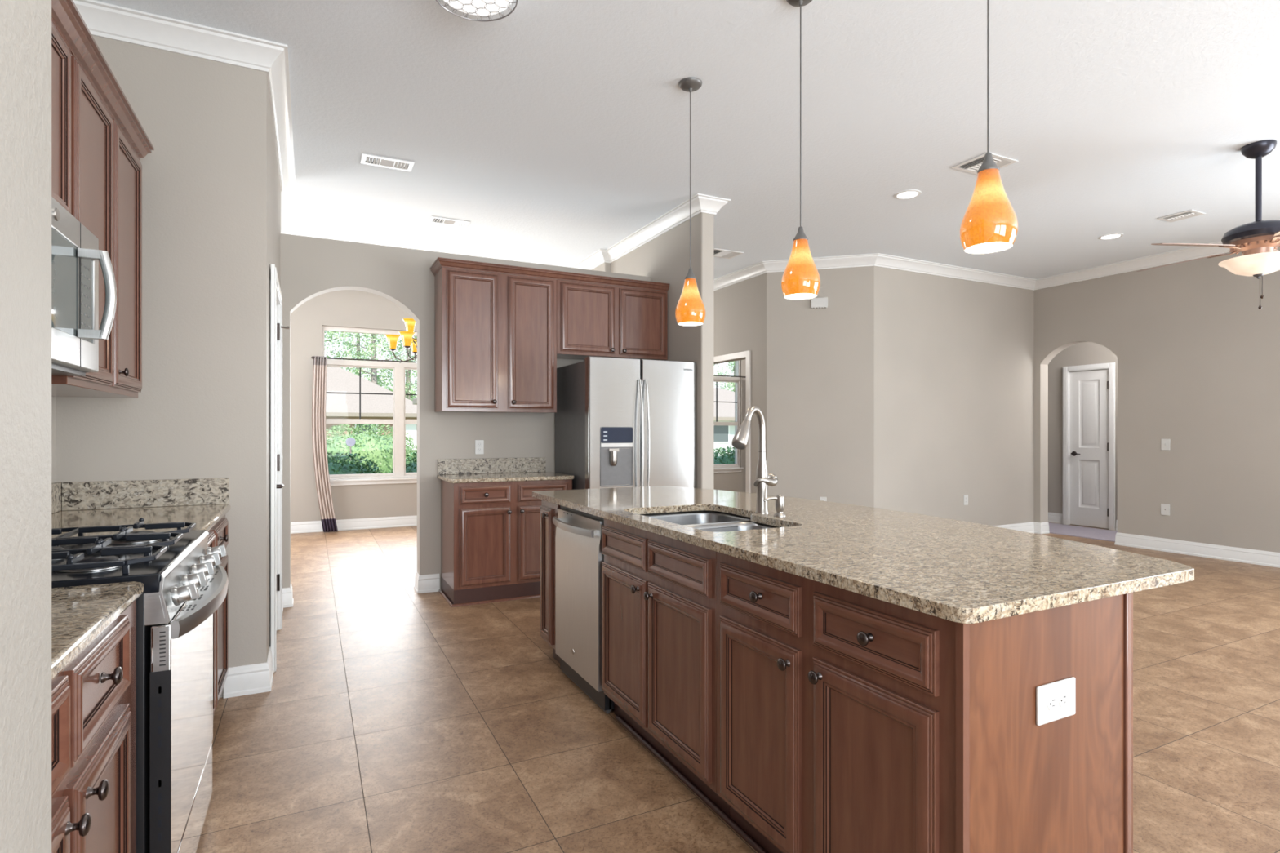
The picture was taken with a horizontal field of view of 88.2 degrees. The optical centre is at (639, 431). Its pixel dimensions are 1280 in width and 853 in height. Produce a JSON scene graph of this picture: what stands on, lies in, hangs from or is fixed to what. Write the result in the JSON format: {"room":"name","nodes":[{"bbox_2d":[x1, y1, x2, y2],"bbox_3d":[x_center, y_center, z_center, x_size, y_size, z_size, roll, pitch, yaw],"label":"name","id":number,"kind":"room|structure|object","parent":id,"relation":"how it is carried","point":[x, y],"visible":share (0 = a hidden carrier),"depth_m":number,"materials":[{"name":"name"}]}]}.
{"room":"kitchen","nodes":[
{"label":"kitchen","id":0,"kind":"room"},
{"bbox_2d":[0,0,51,852],"bbox_3d":[-0.807,-0.293,0.178,0.916,3.080,0.360,0,0,-27],"label":"wall","id":1,"kind":"structure","parent":0,"point":[25,25],"depth_m":0.48,"materials":[{"name":"beige paint"}]},
{"bbox_2d":[51,396,56,483],"bbox_3d":[-0.832,-0.293,-0.673,0.150,3.080,7.740,0,0,-27],"label":"wall","id":2,"kind":"structure","parent":0,"point":[53,398],"depth_m":2.79,"materials":[{"name":"beige paint"}]},
{"bbox_2d":[51,482,62,513],"bbox_3d":[-1.828,0.279,1.511,0.021,0.120,2.939,0,0,-27],"label":"backsplash","id":3,"kind":"structure","parent":2,"relation":"attached to","point":[56,487],"depth_m":2.77,"materials":[{"name":"stone"}]},
{"bbox_2d":[51,20,71,213],"bbox_3d":[-1.677,-0.878,1.590,0.362,0.560,0.764,0,0,-27],"label":"upper cabinet","id":4,"kind":"object","parent":2,"relation":"attached to","point":[60,51],"visible":0.06,"depth_m":1.92,"materials":[{"name":"brown wood"}]},
{"bbox_2d":[51,196,116,376],"bbox_3d":[-1.624,-0.379,1.616,0.473,0.426,0.760,0,0,-27],"label":"microwave oven","id":5,"kind":"object","parent":4,"relation":"attached to","point":[76,255],"visible":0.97,"depth_m":1.84,"materials":[{"name":"grey metal"}]},
{"bbox_2d":[51,54,142,398],"bbox_3d":[-2.055,-0.649,2.346,0.362,1.017,0.925,0,0,-27],"label":"upper cabinet","id":6,"kind":"object","parent":2,"relation":"attached to","point":[106,171],"visible":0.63,"depth_m":2.37,"materials":[{"name":"brown wood"}]},
{"bbox_2d":[51,0,154,160],"bbox_3d":[-1.695,-1.198,1.627,0.360,0.078,2.628,0,0,-27],"label":"crown molding","id":7,"kind":"structure","parent":6,"relation":"on","point":[66,17],"depth_m":2.19,"materials":[{"name":"brown wood"}]},
{"bbox_2d":[72,0,295,191],"bbox_3d":[-1.843,-1.779,2.494,0.876,0.108,4.690,0,0,-27],"label":"trim","id":8,"kind":"structure","parent":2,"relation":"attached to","point":[103,20],"depth_m":3.04,"materials":[{"name":"white paint"}]},
{"bbox_2d":[56,35,267,697],"bbox_3d":[-2.231,-0.293,3.021,0.914,3.080,0.120,0,0,-27],"label":"wall","id":9,"kind":"structure","parent":0,"point":[200,411],"depth_m":3.06,"materials":[{"name":"beige paint"}]},
{"bbox_2d":[62,477,229,511],"bbox_3d":[-2.198,0.279,2.958,0.608,0.120,0.021,0,0,-27],"label":"backsplash","id":10,"kind":"structure","parent":9,"relation":"attached to","point":[76,495],"depth_m":2.94,"materials":[{"name":"stone"}]},
{"bbox_2d":[267,85,280,653],"bbox_3d":[-2.282,-0.293,4.007,0.124,3.080,1.689,0,0,-27],"label":"wall","id":11,"kind":"structure","parent":0,"point":[273,182],"depth_m":3.43,"materials":[{"name":"beige paint"}]},
{"bbox_2d":[223,646,273,698],"bbox_3d":[-1.918,1.179,3.245,0.194,0.134,0.280,0,0,-27],"label":"baseboard","id":12,"kind":"structure","parent":11,"relation":"attached to","point":[244,680],"depth_m":3.13,"materials":[{"name":"white paint"}]},
{"bbox_2d":[270,263,284,672],"bbox_3d":[-2.127,0.192,3.788,0.165,2.110,0.890,0,0,-27],"label":"door","id":13,"kind":"structure","parent":11,"relation":"in","point":[276,308],"depth_m":3.46,"materials":[{"name":"white paint"}]},
{"bbox_2d":[282,583,293,612],"bbox_3d":[-2.425,1.179,4.517,0.084,0.134,0.690,0,0,-27],"label":"baseboard","id":14,"kind":"structure","parent":11,"relation":"attached to","point":[287,593],"depth_m":4.67,"materials":[{"name":"white paint"}]},
{"bbox_2d":[280,233,650,590],"bbox_3d":[-1.310,-0.076,5.360,3.074,2.646,0.140,0,0,-27],"label":"wall","id":15,"kind":"structure","parent":0,"point":[310,267],"depth_m":5.10,"materials":[{"name":"beige paint"}]},
{"bbox_2d":[413,572,439,593],"bbox_3d":[-1.673,1.179,5.179,0.168,0.134,0.180,0,0,-27],"label":"baseboard","id":16,"kind":"structure","parent":15,"relation":"attached to","point":[424,584],"depth_m":5.11,"materials":[{"name":"white paint"}]},
{"bbox_2d":[475,440,484,454],"bbox_3d":[-1.286,0.128,5.288,0.070,0.115,0.008,0,0,-27],"label":"wall outlet","id":17,"kind":"object","parent":15,"relation":"attached to","point":[479,444],"visible":1,"depth_m":5.29,"materials":[{"name":"white plastic"}]},
{"bbox_2d":[437,457,546,475],"bbox_3d":[-1.183,0.279,5.333,0.873,0.120,0.021,0,0,-27],"label":"backsplash","id":18,"kind":"structure","parent":15,"relation":"attached to","point":[491,465],"depth_m":5.31,"materials":[{"name":"stone"}]},
{"bbox_2d":[434,266,556,413],"bbox_3d":[-1.119,-0.676,5.168,0.887,1.057,0.370,0,0,-27],"label":"upper cabinet","id":19,"kind":"object","parent":15,"relation":"attached to","point":[495,334],"visible":1,"depth_m":5.03,"materials":[{"name":"brown wood"}]},
{"bbox_2d":[429,257,670,291],"bbox_3d":[-0.688,-1.236,5.391,1.930,0.060,0.359,0,0,-27],"label":"crown molding","id":20,"kind":"structure","parent":19,"relation":"on","point":[440,262],"depth_m":5.17,"materials":[{"name":"brown wood"}]},
{"bbox_2d":[556,280,667,359],"bbox_3d":[-0.273,-0.910,5.591,1.004,0.590,0.370,0,0,-27],"label":"upper cabinet","id":21,"kind":"object","parent":15,"relation":"attached to","point":[593,320],"visible":0.98,"depth_m":5.43,"materials":[{"name":"brown wood"}]},
{"bbox_2d":[290,289,746,522],"bbox_3d":[-0.401,-0.293,10.076,13.700,3.080,0.180,0,0,-27],"label":"wall","id":22,"kind":"structure","parent":0,"point":[344,308],"depth_m":8.27,"materials":[{"name":"beige paint"}]},
{"bbox_2d":[290,515,417,533],"bbox_3d":[-3.311,1.179,6.897,5.150,0.134,2.900,0,0,-27],"label":"baseboard","id":23,"kind":"structure","parent":22,"relation":"attached to","point":[404,521],"depth_m":8.38,"materials":[{"name":"white paint"}]},
{"bbox_2d":[311,355,415,363],"bbox_3d":[-3.100,-0.898,8.548,2.075,0.032,0.135,0,0,-27],"label":"curtain rod","id":24,"kind":"object","parent":22,"relation":"attached to","point":[313,357],"visible":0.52,"depth_m":8.30,"materials":[{"name":"brown metal"}]},
{"bbox_2d":[311,355,337,532],"bbox_3d":[-3.869,0.161,8.105,0.290,2.158,0.034,0,0,-27],"label":"window curtain","id":25,"kind":"object","parent":24,"relation":"hanging from","point":[318,394],"visible":1,"depth_m":8.09,"materials":[{"name":"fabric"}]},
{"bbox_2d":[322,325,417,485],"bbox_3d":[-3.145,-0.318,8.633,1.860,2.000,0.145,0,0,-27],"label":"window","id":26,"kind":"structure","parent":22,"relation":"in","point":[398,475],"depth_m":8.57,"materials":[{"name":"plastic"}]},
{"bbox_2d":[713,360,743,472],"bbox_3d":[0.862,-0.318,10.637,1.860,2.000,0.145,0,0,-27],"label":"window","id":27,"kind":"structure","parent":22,"relation":"in","point":[728,468],"depth_m":10.96,"materials":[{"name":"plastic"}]},
{"bbox_2d":[713,374,746,377],"bbox_3d":[0.974,-0.896,10.590,2.020,0.021,0.128,0,0,-27],"label":"curtain rod","id":28,"kind":"object","parent":22,"relation":"attached to","point":[713,375],"visible":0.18,"depth_m":10.78,"materials":[{"name":"brown metal"}]},
{"bbox_2d":[592,212,713,489],"bbox_3d":[-0.532,-0.293,7.304,0.185,3.080,4.660,0,0,-27],"label":"wall","id":29,"kind":"structure","parent":0,"point":[665,259],"depth_m":5.31,"materials":[{"name":"beige paint"}]},
{"bbox_2d":[570,193,730,270],"bbox_3d":[-0.511,-1.779,7.263,0.369,0.108,4.752,0,0,-27],"label":"trim","id":30,"kind":"structure","parent":29,"relation":"attached to","point":[703,203],"depth_m":5.79,"materials":[{"name":"white paint"}]},
{"bbox_2d":[94,0,1279,279],"bbox_3d":[1.877,-1.908,3.846,15.200,0.150,13.600,0,0,-27],"label":"ceiling","id":31,"kind":"structure","parent":0,"point":[559,130],"depth_m":3.82,"materials":[{"name":"white paint"}]},
{"bbox_2d":[360,153,414,171],"bbox_3d":[-1.721,-1.827,4.495,0.330,0.012,0.170,0,0,-27],"label":"ceiling vent","id":32,"kind":"object","parent":31,"relation":"in","point":[378,161],"visible":1,"depth_m":4.49,"materials":[{"name":"white metal"}]},
{"bbox_2d":[384,318,417,363],"bbox_3d":[-2.255,-1.258,6.731,0.645,1.149,0.624,0,0,-27],"label":"chandelier","id":33,"kind":"object","parent":31,"relation":"hanging from","point":[408,341],"visible":0.37,"depth_m":6.64,"materials":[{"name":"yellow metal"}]},
{"bbox_2d":[428,216,470,227],"bbox_3d":[-1.665,-1.827,5.764,0.330,0.012,0.170,0,0,-27],"label":"ceiling vent","id":34,"kind":"object","parent":31,"relation":"in","point":[435,220],"visible":1,"depth_m":5.75,"materials":[{"name":"white metal"}]},
{"bbox_2d":[435,0,517,21],"bbox_3d":[-0.656,-1.780,2.618,0.335,0.104,0.335,0,0,30],"label":"drum ceiling light","id":35,"kind":"object","parent":31,"relation":"attached to","point":[477,7],"visible":1,"depth_m":2.70,"materials":[{"name":"white glass"}]},
{"bbox_2d":[444,0,512,15],"bbox_3d":[-0.656,-1.784,2.618,0.300,0.097,0.300,0,0,-27],"label":"diffuser","id":36,"kind":"object","parent":35,"relation":"attached to","point":[477,7],"depth_m":2.70,"materials":[{"name":"white glass"}]},
{"bbox_2d":[675,76,705,325],"bbox_3d":[0.266,-1.199,3.476,0.160,1.268,0.160,0,0,-27],"label":"pendant lamp","id":37,"kind":"object","parent":31,"relation":"hanging from","point":[690,308],"visible":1,"depth_m":3.44,"materials":[{"name":"orange glass"}]},
{"bbox_2d":[713,248,743,258],"bbox_3d":[0.848,-1.827,6.798,0.360,0.012,0.260,0,0,-27],"label":"ceiling vent","id":38,"kind":"object","parent":31,"relation":"in","point":[721,253],"visible":0.79,"depth_m":6.78,"materials":[{"name":"white metal"}]},
{"bbox_2d":[781,0,820,299],"bbox_3d":[0.674,-1.199,2.769,0.160,1.268,0.160,0,0,-27],"label":"pendant lamp","id":39,"kind":"object","parent":31,"relation":"hanging from","point":[801,280],"visible":1,"depth_m":2.73,"materials":[{"name":"orange glass"}]},
{"bbox_2d":[893,190,920,199],"bbox_3d":[2.070,-1.829,5.107,0.196,0.007,0.196,0,0,-27],"label":"recessed light","id":40,"kind":"object","parent":31,"relation":"in","point":[906,194],"visible":1,"depth_m":5.10,"materials":[{"name":"white paint"}]},
{"bbox_2d":[951,152,1017,174],"bbox_3d":[2.360,-1.827,4.523,0.310,0.012,0.280,0,0,-27],"label":"ceiling vent","id":41,"kind":"object","parent":31,"relation":"in","point":[972,166],"visible":0.62,"depth_m":4.50,"materials":[{"name":"white metal"}]},
{"bbox_2d":[959,0,1017,253],"bbox_3d":[1.075,-1.199,2.036,0.160,1.268,0.160,0,0,-27],"label":"pendant lamp","id":42,"kind":"object","parent":31,"relation":"hanging from","point":[989,223],"visible":1,"depth_m":2.00,"materials":[{"name":"orange glass"}]},
{"bbox_2d":[1097,233,1123,239],"bbox_3d":[4.424,-1.829,6.204,0.196,0.007,0.196,0,0,-27],"label":"recessed light","id":43,"kind":"object","parent":31,"relation":"in","point":[1111,236],"visible":1,"depth_m":6.19,"materials":[{"name":"white plastic"}]},
{"bbox_2d":[1157,209,1205,222],"bbox_3d":[4.601,-1.827,5.611,0.220,0.012,0.250,0,0,-27],"label":"ceiling vent","id":44,"kind":"object","parent":31,"relation":"in","point":[1190,213],"visible":1,"depth_m":5.59,"materials":[{"name":"white metal"}]},
{"bbox_2d":[1137,139,1279,309],"bbox_3d":[3.958,-1.305,4.276,1.353,1.054,1.316,0,0,-27],"label":"ceiling fan","id":45,"kind":"object","parent":31,"relation":"hanging from","point":[1258,241],"visible":1,"depth_m":4.18,"materials":[{"name":"black metal"}]},
{"bbox_2d":[195,522,1279,852],"bbox_3d":[1.877,1.297,3.846,15.200,0.100,13.600,0,0,-27],"label":"floor","id":46,"kind":"structure","parent":0,"point":[393,717],"depth_m":2.74,"materials":[{"name":"beige tile"}]},
{"bbox_2d":[51,600,136,852],"bbox_3d":[-1.190,0.808,0.973,0.648,0.876,0.905,0,0,-27],"label":"base cabinet","id":47,"kind":"object","parent":46,"relation":"on","point":[94,697],"visible":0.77,"depth_m":1.19,"materials":[{"name":"brown wood"}]},
{"bbox_2d":[51,581,143,681],"bbox_3d":[-1.155,0.354,0.852,0.633,0.029,1.157,0,0,-27],"label":"countertop","id":48,"kind":"structure","parent":47,"relation":"on","point":[79,614],"depth_m":1.24,"materials":[{"name":"stone"}]},
{"bbox_2d":[51,517,228,852],"bbox_3d":[-1.524,0.761,1.748,0.728,0.972,0.764,0,0,-27],"label":"gas range","id":49,"kind":"object","parent":46,"relation":"on","point":[184,579],"visible":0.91,"depth_m":1.61,"materials":[{"name":"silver metal"}]},
{"bbox_2d":[51,529,206,593],"bbox_3d":[-1.565,0.340,1.727,0.637,0.066,0.764,0,0,-27],"label":"cooktop","id":50,"kind":"object","parent":49,"relation":"in","point":[159,568],"depth_m":1.64,"materials":[{"name":"black metal"}]},
{"bbox_2d":[150,564,228,852],"bbox_3d":[-1.249,0.739,1.885,0.113,0.587,0.754,0,0,-27],"label":"oven","id":51,"kind":"object","parent":49,"relation":"in","point":[181,642],"depth_m":1.64,"materials":[{"name":"metal"}]},
{"bbox_2d":[207,515,228,716],"bbox_3d":[-1.966,0.808,2.524,0.648,0.876,0.985,0,0,-27],"label":"base cabinet","id":52,"kind":"object","parent":46,"relation":"on","point":[218,535],"visible":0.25,"depth_m":2.85,"materials":[{"name":"brown wood"}]},
{"bbox_2d":[51,503,230,537],"bbox_3d":[-1.985,0.354,2.518,0.638,0.029,0.996,0,0,-27],"label":"countertop","id":53,"kind":"structure","parent":52,"relation":"on","point":[205,517],"depth_m":2.61,"materials":[{"name":"stone"}]},
{"bbox_2d":[440,479,572,604],"bbox_3d":[-1.028,0.808,5.100,0.895,0.876,0.568,0,0,-27],"label":"base cabinet","id":54,"kind":"object","parent":46,"relation":"on","point":[491,531],"visible":0.73,"depth_m":4.83,"materials":[{"name":"brown wood"}]},
{"bbox_2d":[438,589,540,607],"bbox_3d":[-1.048,1.238,5.106,0.905,0.017,0.529,0,0,-27],"label":"trim","id":55,"kind":"structure","parent":54,"relation":"attached to","point":[449,602],"depth_m":4.82,"materials":[{"name":"brown wood"}]},
{"bbox_2d":[436,471,573,483],"bbox_3d":[-1.040,0.354,5.101,0.932,0.029,0.564,0,0,-27],"label":"countertop","id":56,"kind":"structure","parent":54,"relation":"on","point":[532,476],"depth_m":4.97,"materials":[{"name":"stone"}]},
{"bbox_2d":[540,499,559,662],"bbox_3d":[-0.252,0.808,3.656,0.618,0.876,0.275,0,0,-27],"label":"base cabinet","id":57,"kind":"object","parent":46,"relation":"on","point":[548,510],"visible":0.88,"depth_m":3.51,"materials":[{"name":"brown wood"}]},
{"bbox_2d":[552,505,613,714],"bbox_3d":[-0.078,0.809,3.260,0.632,0.868,0.580,0,0,-27],"label":"dishwasher","id":58,"kind":"object","parent":46,"relation":"on","point":[579,557],"visible":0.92,"depth_m":3.09,"materials":[{"name":"silver metal"}]},
{"bbox_2d":[555,355,696,489],"bbox_3d":[-0.121,0.348,5.370,0.925,1.798,0.866,0,0,-27],"label":"refrigerator","id":59,"kind":"object","parent":46,"relation":"on","point":[620,422],"visible":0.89,"depth_m":5.05,"materials":[{"name":"grey metal"}]},
{"bbox_2d":[601,518,754,817],"bbox_3d":[0.275,0.808,2.604,0.618,0.876,0.892,0,0,-27],"label":"base cabinet","id":60,"kind":"object","parent":46,"relation":"on","point":[659,593],"visible":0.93,"depth_m":2.38,"materials":[{"name":"brown wood"}]},
{"bbox_2d":[614,715,767,852],"bbox_3d":[0.280,1.237,2.097,0.018,0.017,1.700,0,0,-27],"label":"trim","id":61,"kind":"structure","parent":46,"relation":"on","point":[729,821],"depth_m":2.26,"materials":[{"name":"brown wood"}]},
{"bbox_2d":[716,551,1131,852],"bbox_3d":[0.677,0.808,1.807,0.623,0.876,0.890,0,0,-27],"label":"base cabinet","id":62,"kind":"object","parent":46,"relation":"on","point":[848,722],"visible":0.95,"depth_m":1.49,"materials":[{"name":"brown wood"}]},
{"bbox_2d":[532,485,1194,623],"bbox_3d":[0.508,0.355,2.745,1.135,0.030,2.765,0,0,-27],"label":"countertop","id":63,"kind":"structure","parent":62,"relation":"on","point":[955,571],"depth_m":1.85,"materials":[{"name":"stone"}]},
{"bbox_2d":[640,511,777,532],"bbox_3d":[0.291,0.470,2.653,0.509,0.198,0.789,0,0,-27],"label":"sink","id":64,"kind":"object","parent":63,"relation":"in","point":[708,521],"visible":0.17,"depth_m":2.98,"materials":[{"name":"metal"}]},
{"bbox_2d":[731,405,777,514],"bbox_3d":[0.463,0.118,2.682,0.077,0.444,0.280,0,0,44],"label":"kitchen faucet","id":65,"kind":"object","parent":63,"relation":"on","point":[764,478],"visible":1,"depth_m":2.72,"materials":[{"name":"silver metal"}]},
{"bbox_2d":[763,494,786,516],"bbox_3d":[0.539,0.297,2.634,0.098,0.085,0.048,0,0,-27],"label":"soap dispenser","id":66,"kind":"object","parent":63,"relation":"on","point":[780,499],"visible":1,"depth_m":2.63,"materials":[{"name":"silver metal"}]},
{"bbox_2d":[1035,676,1075,725],"bbox_3d":[0.897,0.581,1.421,0.132,0.082,0.008,0,0,-27],"label":"wall outlet","id":67,"kind":"object","parent":62,"relation":"attached to","point":[1055,700],"visible":1,"depth_m":1.42,"materials":[{"name":"white plastic"}]},
{"bbox_2d":[1047,695,1057,711],"bbox_3d":[0.880,0.581,1.410,0.033,0.033,0.003,0,0,-27],"label":"socket","id":68,"kind":"object","parent":67,"relation":"attached to","point":[1051,700],"depth_m":1.41,"materials":[{"name":"white plastic"}]},
{"bbox_2d":[1058,692,1067,707],"bbox_3d":[0.915,0.581,1.428,0.033,0.033,0.003,0,0,-27],"label":"socket","id":69,"kind":"object","parent":67,"relation":"attached to","point":[1063,696],"depth_m":1.43,"materials":[{"name":"white plastic"}]},
{"bbox_2d":[1048,522,1117,542],"bbox_3d":[5.463,1.241,8.101,0.840,0.012,3.000,0,0,-27],"label":"floor","id":70,"kind":"structure","parent":46,"relation":"on","point":[1054,528],"depth_m":8.10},
{"bbox_2d":[1131,592,1133,852],"bbox_3d":[0.572,0.808,2.743,0.027,0.875,2.645,0,0,-27],"label":"panel","id":71,"kind":"object","parent":46,"relation":"on","point":[1131,593],"visible":0.02,"depth_m":1.56,"materials":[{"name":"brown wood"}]},
{"bbox_2d":[713,272,766,493],"bbox_3d":[0.698,-0.293,8.685,0.120,3.080,3.290,0,0,-27],"label":"wall","id":72,"kind":"structure","parent":0,"point":[740,308],"depth_m":7.44,"materials":[{"name":"beige paint"}]},
{"bbox_2d":[713,350,751,493],"bbox_3d":[1.047,0.167,7.971,0.145,2.160,1.120,0,0,-27],"label":"trim","id":73,"kind":"structure","parent":72,"relation":"attached to","point":[747,354],"depth_m":7.46,"materials":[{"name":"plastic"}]},
{"bbox_2d":[766,266,874,507],"bbox_3d":[1.931,-0.293,7.103,1.108,3.080,0.132,0,0,15],"label":"wall","id":74,"kind":"structure","parent":0,"point":[820,362],"depth_m":7.03,"materials":[{"name":"beige paint"}]},
{"bbox_2d":[811,297,827,308],"bbox_3d":[1.908,-1.363,7.022,0.170,0.111,0.034,0,0,15],"label":"box","id":75,"kind":"object","parent":74,"relation":"attached to","point":[822,302],"visible":0.92,"depth_m":7.01,"materials":[{"name":"white plastic"}]},
{"bbox_2d":[819,497,826,501],"bbox_3d":[1.949,0.759,7.025,0.070,0.115,0.008,0,0,15],"label":"wall outlet","id":76,"kind":"object","parent":74,"relation":"attached to","point":[823,499],"visible":0.24,"depth_m":7.02,"materials":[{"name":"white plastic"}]},
{"bbox_2d":[874,266,1033,525],"bbox_3d":[3.670,-0.293,7.572,2.800,3.080,0.120,0,0,-27],"label":"wall","id":77,"kind":"structure","parent":0,"point":[953,357],"depth_m":7.43,"materials":[{"name":"beige paint"}]},
{"bbox_2d":[964,494,968,505],"bbox_3d":[3.717,0.784,7.523,0.070,0.115,0.008,0,0,-27],"label":"wall outlet","id":78,"kind":"object","parent":77,"relation":"attached to","point":[966,496],"visible":1,"depth_m":7.52,"materials":[{"name":"white plastic"}]},
{"bbox_2d":[992,521,1049,533],"bbox_3d":[3.185,1.179,7.394,3.815,0.134,0.763,0,0,-10],"label":"baseboard","id":79,"kind":"structure","parent":77,"relation":"attached to","point":[1031,527],"depth_m":8.01,"materials":[{"name":"white paint"}]},
{"bbox_2d":[1048,342,1117,530],"bbox_3d":[6.008,-0.293,8.373,0.120,3.080,3.200,0,0,-27],"label":"wall","id":80,"kind":"structure","parent":0,"point":[1085,353],"depth_m":8.91,"materials":[{"name":"beige paint"}]},
{"bbox_2d":[1048,512,1062,524],"bbox_3d":[5.481,1.179,9.270,0.020,0.134,0.925,0,0,-27],"label":"baseboard","id":81,"kind":"structure","parent":80,"relation":"attached to","point":[1054,517],"depth_m":8.95,"materials":[{"name":"white paint"}]},
{"bbox_2d":[1062,362,1115,530],"bbox_3d":[5.843,0.192,8.576,0.165,2.110,0.640,0,0,-27],"label":"door","id":82,"kind":"structure","parent":80,"relation":"in","point":[1089,395],"depth_m":8.57,"materials":[{"name":"white paint"}]},
{"bbox_2d":[1033,246,1279,552],"bbox_3d":[6.942,-0.293,4.016,0.150,3.080,9.170,0,0,-27],"label":"wall","id":83,"kind":"structure","parent":0,"point":[1198,359],"depth_m":6.69,"materials":[{"name":"beige paint"}]},
{"bbox_2d":[713,240,1230,291],"bbox_3d":[5.050,-1.779,5.683,13.637,0.108,3.136,0,0,44],"label":"trim","id":84,"kind":"structure","parent":83,"relation":"attached to","point":[878,260],"depth_m":7.17,"materials":[{"name":"white paint"}]},
{"bbox_2d":[1160,503,1169,515],"bbox_3d":[5.439,0.812,6.836,0.012,0.118,0.080,0,0,-27],"label":"cable jack plate","id":85,"kind":"object","parent":83,"relation":"attached to","point":[1165,508],"visible":1,"depth_m":6.83,"materials":[{"name":"white plastic"}]},
{"bbox_2d":[1160,439,1169,450],"bbox_3d":[5.439,0.139,6.833,0.016,0.118,0.080,0,0,-27],"label":"light switch","id":86,"kind":"object","parent":83,"relation":"attached to","point":[1165,443],"visible":1,"depth_m":6.83,"materials":[{"name":"white plastic"}]},
{"bbox_2d":[1114,532,1279,568],"bbox_3d":[7.138,1.179,3.602,0.170,0.134,8.255,0,0,-27],"label":"baseboard","id":87,"kind":"structure","parent":83,"relation":"attached to","point":[1261,557],"depth_m":6.55,"materials":[{"name":"white paint"}]},
{"label":"outside","id":88,"kind":"structure","parent":0,"visible":0},
{"bbox_3d":[-15.508,1.522,64.520,150.000,0.150,110.720,0,0,-27],"label":"ground","id":89,"kind":"structure","parent":88,"visible":0},
{"bbox_2d":[324,331,355,368],"bbox_3d":[-26.316,-8.303,53.681,5.574,19.710,5.611,0,0,-6],"label":"pine tree","id":90,"kind":"object","parent":89,"relation":"on","point":[341,335],"visible":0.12,"depth_m":54.37,"materials":[{"name":"green plant"}]},
{"bbox_2d":[345,437,355,460],"bbox_3d":[-4.985,0.777,11.371,0.160,1.340,0.024,0,0,-27],"label":"marker","id":91,"kind":"object","parent":89,"relation":"on","point":[350,442],"visible":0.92,"depth_m":11.36,"materials":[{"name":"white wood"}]},
{"bbox_2d":[327,450,382,474],"bbox_3d":[-4.793,0.889,10.248,1.730,1.174,1.361,0,0,-27],"label":"shrub","id":92,"kind":"object","parent":89,"relation":"on","point":[344,466],"visible":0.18,"depth_m":10.12,"materials":[{"name":"green plant"}]},
{"bbox_2d":[332,332,391,387],"bbox_3d":[-26.951,-7.247,62.953,5.611,17.598,5.574,0,0,8],"label":"pine tree","id":93,"kind":"object","parent":89,"relation":"on","point":[357,347],"visible":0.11,"depth_m":62.37,"materials":[{"name":"green plant"}]},
{"bbox_2d":[325,366,417,449],"bbox_3d":[-19.106,-1.203,37.293,13.400,5.300,10.200,0,0,-27],"label":"neighbor house","id":94,"kind":"structure","parent":89,"relation":"on","point":[338,406],"depth_m":35.22,"materials":[{"name":"brown brick"}]},
{"bbox_2d":[325,423,417,473],"bbox_3d":[-6.000,0.647,14.325,2.578,1.676,1.980,0,0,-27],"label":"round bush","id":95,"kind":"object","parent":89,"relation":"on","point":[378,448],"visible":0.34,"depth_m":13.85,"materials":[{"name":"green plant"}]},
{"bbox_2d":[338,332,414,389],"bbox_3d":[-19.801,-7.775,48.634,5.611,18.654,5.574,0,0,6],"label":"pine tree","id":96,"kind":"object","parent":89,"relation":"on","point":[374,379],"visible":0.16,"depth_m":48.31,"materials":[{"name":"green plant"}]},
{"bbox_2d":[377,336,417,399],"bbox_3d":[-19.765,-7.511,56.804,5.611,18.126,5.574,0,0,7],"label":"pine tree","id":97,"kind":"object","parent":89,"relation":"on","point":[407,387],"visible":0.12,"depth_m":56.49,"materials":[{"name":"green plant"}]},
{"bbox_2d":[386,386,417,399],"bbox_3d":[-26.314,-1.676,71.858,5.739,6.868,3.222,0,0,-27],"label":"bush","id":98,"kind":"object","parent":89,"relation":"on","point":[388,387],"visible":0.03,"depth_m":71.83,"materials":[{"name":"green plant"}]},
{"bbox_2d":[388,451,417,473],"bbox_3d":[-3.419,0.889,11.082,1.730,1.174,1.361,0,0,-27],"label":"shrub","id":99,"kind":"object","parent":89,"relation":"on","point":[411,467],"visible":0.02,"depth_m":10.74,"materials":[{"name":"green plant"}]},
{"bbox_2d":[410,337,417,400],"bbox_3d":[-20.906,-6.456,65.520,5.574,16.015,5.611,0,0,21],"label":"pine tree","id":100,"kind":"object","parent":89,"relation":"on","point":[415,381],"visible":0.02,"depth_m":64.42,"materials":[{"name":"green plant"}]},
{"bbox_2d":[412,397,417,404],"bbox_3d":[-3.763,-1.128,26.072,9.000,5.150,7.200,0,0,-27],"label":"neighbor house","id":101,"kind":"structure","parent":89,"relation":"on","point":[415,400],"depth_m":26.84,"materials":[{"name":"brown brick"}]},
{"bbox_2d":[713,387,734,456],"bbox_3d":[3.120,-0.603,39.579,13.200,4.100,9.200,0,0,-27],"label":"neighbor house","id":102,"kind":"structure","parent":89,"relation":"on","point":[723,435],"depth_m":35.94,"materials":[{"name":"paint"}]},
{"bbox_2d":[713,446,734,464],"bbox_3d":[1.914,0.889,13.604,1.730,1.174,1.361,0,0,-27],"label":"shrub","id":103,"kind":"object","parent":89,"relation":"on","point":[726,459],"visible":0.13,"depth_m":13.26,"materials":[{"name":"green plant"}]},
{"bbox_2d":[713,360,734,391],"bbox_3d":[10.723,-6.192,72.162,5.611,15.487,5.574,0,0,-18],"label":"pine tree","id":104,"kind":"object","parent":89,"relation":"on","point":[729,364],"visible":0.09,"depth_m":72.28,"materials":[{"name":"green plant"}]},
{"bbox_2d":[724,361,734,391],"bbox_3d":[10.527,-6.456,63.701,5.611,16.015,5.574,0,0,-19],"label":"pine tree","id":105,"kind":"object","parent":89,"relation":"on","point":[730,384],"visible":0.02,"depth_m":63.56,"materials":[{"name":"green plant"}]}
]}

